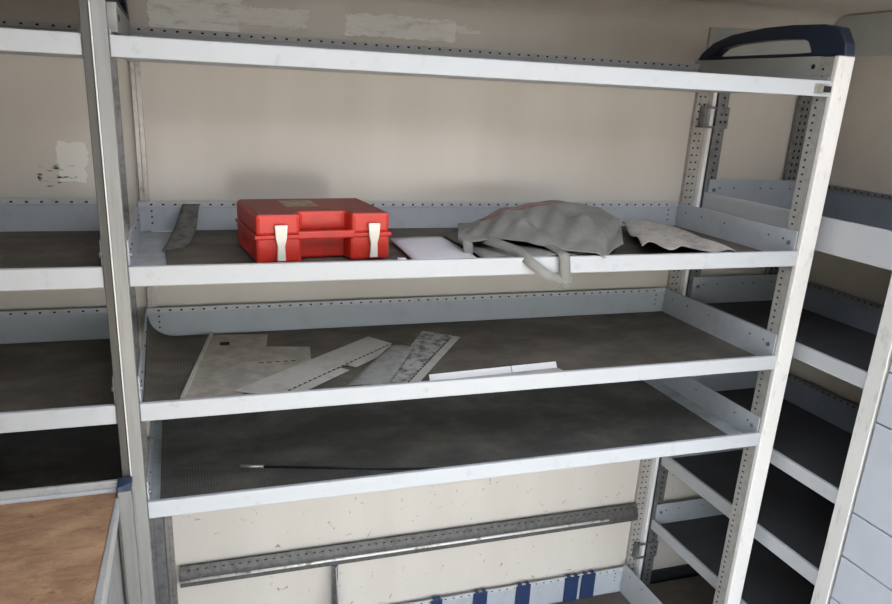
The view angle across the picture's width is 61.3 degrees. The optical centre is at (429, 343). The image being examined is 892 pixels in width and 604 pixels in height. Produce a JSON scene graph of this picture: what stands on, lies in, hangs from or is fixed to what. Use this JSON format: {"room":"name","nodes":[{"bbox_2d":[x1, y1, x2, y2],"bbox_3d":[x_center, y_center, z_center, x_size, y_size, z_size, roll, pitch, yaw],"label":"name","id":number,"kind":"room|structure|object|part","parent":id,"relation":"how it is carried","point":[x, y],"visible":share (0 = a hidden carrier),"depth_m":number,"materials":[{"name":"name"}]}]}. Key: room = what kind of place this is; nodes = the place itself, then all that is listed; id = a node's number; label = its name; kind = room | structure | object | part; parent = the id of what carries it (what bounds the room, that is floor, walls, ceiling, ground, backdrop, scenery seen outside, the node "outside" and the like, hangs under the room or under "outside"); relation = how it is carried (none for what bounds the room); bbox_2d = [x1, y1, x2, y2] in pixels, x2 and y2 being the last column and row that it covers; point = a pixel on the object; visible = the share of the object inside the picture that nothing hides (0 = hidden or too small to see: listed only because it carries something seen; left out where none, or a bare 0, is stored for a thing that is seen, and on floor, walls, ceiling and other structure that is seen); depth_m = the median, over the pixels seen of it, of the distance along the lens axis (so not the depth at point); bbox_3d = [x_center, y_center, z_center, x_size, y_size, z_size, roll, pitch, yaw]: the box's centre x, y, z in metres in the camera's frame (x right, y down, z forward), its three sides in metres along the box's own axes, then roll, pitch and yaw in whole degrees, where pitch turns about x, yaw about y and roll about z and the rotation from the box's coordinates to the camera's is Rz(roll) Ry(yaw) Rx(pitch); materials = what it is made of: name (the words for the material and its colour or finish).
{"room":"storage room","nodes":[
{"label":"storage room","id":0,"kind":"room"},
{"bbox_2d":[0,0,798,603],"bbox_3d":[-0.803,0.106,1.889,4.250,1.885,0.030,-3,19,-18],"label":"wall","id":1,"kind":"structure","parent":0,"point":[213,133],"depth_m":1.97,"materials":[{"name":"beige paint"}]},
{"bbox_2d":[650,564,699,583],"bbox_3d":[0.920,0.849,2.718,0.350,0.110,0.012,-3,19,-18],"label":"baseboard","id":2,"kind":"structure","parent":1,"relation":"attached to","point":[681,571],"depth_m":2.69,"materials":[{"name":"black"}]},
{"bbox_2d":[706,27,810,55],"bbox_3d":[0.968,-0.840,2.144,0.420,0.113,0.006,-3,19,-18],"label":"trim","id":3,"kind":"structure","parent":1,"relation":"attached to","point":[716,34],"depth_m":2.13,"materials":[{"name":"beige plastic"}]},
{"bbox_2d":[392,0,891,28],"bbox_3d":[-0.463,-0.497,0.624,4.190,0.100,2.130,-3,19,-18],"label":"ceiling","id":4,"kind":"structure","parent":0,"point":[745,14],"depth_m":1.99,"materials":[{"name":"beige paint"}]},
{"bbox_2d":[789,11,891,405],"bbox_3d":[1.469,0.300,1.551,0.040,1.940,2.100,-3,19,-18],"label":"wall","id":5,"kind":"structure","parent":0,"point":[862,160],"depth_m":2.12,"materials":[{"name":"beige paint"}]},
{"bbox_2d":[833,11,891,56],"bbox_3d":[1.428,-0.624,1.430,0.006,0.110,1.692,-3,19,-18],"label":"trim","id":6,"kind":"structure","parent":5,"relation":"attached to","point":[871,33],"depth_m":2.06,"materials":[{"name":"beige plastic"}]},
{"bbox_3d":[-0.535,1.347,1.286,4.250,0.060,2.200,-3,19,-18],"label":"floor","id":7,"kind":"structure","parent":0,"visible":0},
{"bbox_2d":[0,476,142,603],"bbox_3d":[-0.992,0.863,1.062,1.104,0.958,0.794,-3,19,-18],"label":"workbench","id":8,"kind":"object","parent":7,"relation":"on","point":[60,544],"visible":1,"depth_m":1.29,"materials":[{"name":"brown wood"}]},
{"bbox_3d":[-1.103,0.312,1.267,1.076,0.050,0.008,-3,19,-18],"label":"rail","id":9,"kind":"part","parent":8,"relation":"part of","materials":[{"name":"metal"}]},
{"bbox_3d":[-0.471,0.420,1.064,0.024,0.033,0.748,-3,19,-16],"label":"edge trim","id":10,"kind":"part","parent":8,"relation":"part of","materials":[{"name":"metal"}]},
{"bbox_3d":[-0.502,0.833,1.227,0.004,0.854,0.777,-3,19,-18],"label":"panel","id":11,"kind":"part","parent":8,"relation":"part of","materials":[{"name":"grey metal"}]},
{"bbox_3d":[-0.596,0.719,1.567,0.024,0.946,0.038,-3,19,-18],"label":"leg","id":12,"kind":"part","parent":8,"relation":"part of","materials":[{"name":"metal"}]},
{"bbox_2d":[0,0,169,603],"bbox_3d":[-1.204,0.263,1.508,1.218,1.792,0.504,-3,19,-18],"label":"shelving unit","id":13,"kind":"object","parent":7,"relation":"on","point":[62,412],"visible":0.66,"depth_m":1.60,"materials":[{"name":"metal"}]},
{"bbox_3d":[-1.168,-0.511,1.247,1.134,0.004,0.468,-3,19,-18],"label":"shelf","id":14,"kind":"part","parent":13,"relation":"part of","materials":[{"name":"metal"}]},
{"bbox_2d":[88,0,854,603],"bbox_3d":[0.117,0.150,1.919,1.615,1.866,0.511,-3,19,-18],"label":"shelving unit","id":15,"kind":"object","parent":7,"relation":"on","point":[624,391],"depth_m":1.82,"materials":[{"name":"metal"}]},
{"bbox_3d":[-0.588,-0.655,1.393,0.030,0.072,0.509,-3,19,-18],"label":"grip handle","id":16,"kind":"part","parent":15,"relation":"part of","materials":[{"name":"blue plastic"}]},
{"bbox_3d":[-0.599,-0.608,1.439,0.032,0.047,0.453,-3,19,-18],"label":"rail","id":17,"kind":"part","parent":15,"relation":"part of","materials":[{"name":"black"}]},
{"bbox_3d":[0.093,-0.227,1.780,1.475,0.004,0.468,-3,19,-18],"label":"shelf","id":18,"kind":"part","parent":15,"relation":"part of","materials":[{"name":"metal"}]},
{"bbox_2d":[180,332,310,398],"bbox_3d":[-0.394,0.043,1.695,0.251,0.010,0.422,0,19,-8],"label":"metal plate","id":19,"kind":"object","parent":15,"relation":"on","point":[225,364],"visible":0.94,"depth_m":1.70,"materials":[{"name":"grey metal"}]},
{"bbox_2d":[235,198,390,262],"bbox_3d":[-0.251,-0.245,1.604,0.283,0.099,0.222,-5,20,-23],"label":"tool case","id":20,"kind":"object","parent":15,"relation":"on","point":[269,230],"visible":1,"depth_m":1.54,"materials":[{"name":"red plastic"}]},
{"bbox_3d":[-0.378,-0.207,1.553,0.004,0.032,0.085,-5,20,-23],"label":"moulding","id":21,"kind":"part","parent":20,"relation":"part of","materials":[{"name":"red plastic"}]},
{"bbox_3d":[-0.251,-0.272,1.600,0.277,0.044,0.212,-5,20,-23],"label":"lid","id":22,"kind":"part","parent":20,"relation":"part of","materials":[{"name":"red plastic"}]},
{"bbox_3d":[-0.208,-0.220,1.518,0.119,0.016,0.012,-5,20,-23],"label":"handle","id":23,"kind":"part","parent":20,"relation":"part of","materials":[{"name":"red plastic"}]},
{"bbox_2d":[234,336,391,393],"bbox_3d":[-0.229,0.052,1.692,0.114,0.003,0.462,14,21,29],"label":"divider","id":24,"kind":"object","parent":15,"relation":"on","point":[307,375],"visible":0.91,"depth_m":1.67,"materials":[{"name":"grey metal"}]},
{"bbox_2d":[240,465,439,469],"bbox_3d":[-0.169,0.279,1.687,0.504,0.008,0.008,1,19,-4],"label":"rod","id":25,"kind":"object","parent":15,"relation":"on","point":[241,466],"visible":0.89,"depth_m":1.68,"materials":[{"name":"grey metal"}]},
{"bbox_2d":[347,345,413,385],"bbox_3d":[-0.106,0.048,1.705,0.082,0.009,0.294,6,19,10],"label":"divider","id":26,"kind":"object","parent":15,"relation":"on","point":[385,366],"visible":0.98,"depth_m":1.68,"materials":[{"name":"grey metal"}]},
{"bbox_3d":[0.003,0.608,2.296,1.455,0.060,0.020,-3,19,-18],"label":"support rail","id":27,"kind":"part","parent":15,"relation":"part of","materials":[{"name":"metal"}]},
{"bbox_2d":[389,331,459,383],"bbox_3d":[-0.015,0.037,1.774,0.104,0.003,0.422,7,19,11],"label":"divider","id":28,"kind":"object","parent":15,"relation":"on","point":[428,345],"visible":0.86,"depth_m":1.80,"materials":[{"name":"grey metal"}]},
{"bbox_2d":[390,236,476,258],"bbox_3d":[0.000,-0.210,1.666,0.145,0.010,0.274,-3,19,-18],"label":"paper sheets","id":29,"kind":"object","parent":15,"relation":"on","point":[423,247],"visible":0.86,"depth_m":1.65,"materials":[{"name":"white paper"}]},
{"bbox_2d":[431,596,442,603],"bbox_3d":[0.019,0.851,2.392,0.038,0.102,0.014,-3,19,-18],"label":"clip","id":30,"kind":"object","parent":15,"relation":"attached to","point":[436,600],"visible":1,"depth_m":2.37,"materials":[{"name":"blue plastic"}]},
{"bbox_3d":[0.021,0.855,2.389,0.038,0.096,0.004,-3,19,-18],"label":"clip plate","id":31,"kind":"part","parent":30,"relation":"part of","materials":[{"name":"blue plastic"}]},
{"bbox_3d":[0.110,-0.587,1.659,1.475,0.004,0.468,-3,19,-18],"label":"shelf","id":32,"kind":"part","parent":15,"relation":"part of","materials":[{"name":"metal"}]},
{"bbox_3d":[0.071,0.220,1.929,1.475,0.004,0.468,-3,19,-18],"label":"shelf","id":33,"kind":"part","parent":15,"relation":"part of","materials":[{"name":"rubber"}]},
{"bbox_2d":[473,588,487,603],"bbox_3d":[0.161,0.842,2.438,0.048,0.102,0.014,-3,19,-18],"label":"clip","id":34,"kind":"object","parent":15,"relation":"attached to","point":[478,597],"visible":1,"depth_m":2.42,"materials":[{"name":"blue plastic"}]},
{"bbox_3d":[0.163,0.069,1.691,0.340,0.014,0.076,-3,19,-18],"label":"angle strip","id":35,"kind":"part","parent":15,"relation":"part of","materials":[{"name":"white metal"}]},
{"bbox_2d":[515,581,530,603],"bbox_3d":[0.306,0.834,2.484,0.051,0.102,0.014,-3,19,-18],"label":"clip","id":36,"kind":"object","parent":15,"relation":"attached to","point":[522,591],"visible":1,"depth_m":2.47,"materials":[{"name":"blue plastic"}]},
{"bbox_2d":[444,200,622,287],"bbox_3d":[0.314,-0.264,1.819,0.585,0.138,0.484,-3,19,-18],"label":"cloth bag","id":37,"kind":"object","parent":15,"relation":"on","point":[564,229],"visible":1,"depth_m":1.70,"materials":[{"name":"grey fabric"}]},
{"bbox_2d":[563,573,578,601],"bbox_3d":[0.475,0.824,2.539,0.050,0.102,0.014,-3,19,-18],"label":"clip","id":38,"kind":"object","parent":15,"relation":"attached to","point":[571,583],"visible":1,"depth_m":2.53,"materials":[{"name":"blue plastic"}]},
{"bbox_2d":[579,570,595,598],"bbox_3d":[0.535,0.820,2.558,0.052,0.102,0.014,-3,19,-18],"label":"clip","id":39,"kind":"object","parent":15,"relation":"attached to","point":[588,580],"visible":1,"depth_m":2.55,"materials":[{"name":"blue plastic"}]},
{"bbox_2d":[622,219,735,252],"bbox_3d":[0.586,-0.281,1.923,0.266,0.033,0.402,0,19,-9],"label":"rag","id":40,"kind":"object","parent":15,"relation":"on","point":[668,237],"visible":0.98,"depth_m":1.86,"materials":[{"name":"white fabric"}]},
{"bbox_3d":[0.819,-0.693,1.898,0.031,0.047,0.449,-3,19,-18],"label":"rail","id":41,"kind":"part","parent":15,"relation":"part of","materials":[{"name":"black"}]},
{"bbox_3d":[0.838,-0.740,1.853,0.030,0.072,0.509,-3,19,-18],"label":"grip handle","id":42,"kind":"part","parent":15,"relation":"part of","materials":[{"name":"blue plastic"}]},
{"bbox_2d":[641,93,891,603],"bbox_3d":[1.055,0.168,2.117,0.370,1.794,0.729,-3,19,-18],"label":"shelving unit","id":43,"kind":"object","parent":7,"relation":"on","point":[822,441],"visible":0.56,"depth_m":2.19,"materials":[{"name":"metal"}]},
{"bbox_2d":[830,362,891,603],"bbox_3d":[1.256,0.592,1.579,0.372,1.350,0.618,-3,19,-18],"label":"cabinet","id":44,"kind":"object","parent":7,"relation":"on","point":[864,575],"visible":1,"depth_m":1.71,"materials":[{"name":"grey"}]},
{"bbox_3d":[1.073,0.826,1.599,0.011,0.232,0.612,-3,19,-18],"label":"drawer","id":45,"kind":"part","parent":44,"relation":"part of","materials":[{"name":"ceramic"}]},
{"bbox_3d":[1.081,0.659,1.543,0.011,0.114,0.612,-3,19,-18],"label":"drawer","id":46,"kind":"part","parent":44,"relation":"part of","materials":[{"name":"ceramic"}]},
{"bbox_3d":[1.086,0.547,1.506,0.011,0.113,0.612,-3,19,-18],"label":"drawer","id":47,"kind":"part","parent":44,"relation":"part of","materials":[{"name":"ceramic"}]},
{"bbox_3d":[1.094,0.383,1.451,0.011,0.227,0.612,-3,19,-18],"label":"drawer","id":48,"kind":"part","parent":44,"relation":"part of","materials":[{"name":"ceramic"}]},
{"bbox_3d":[1.103,0.216,1.395,0.011,0.116,0.612,-3,19,-18],"label":"drawer","id":49,"kind":"part","parent":44,"relation":"part of","materials":[{"name":"ceramic"}]}
]}

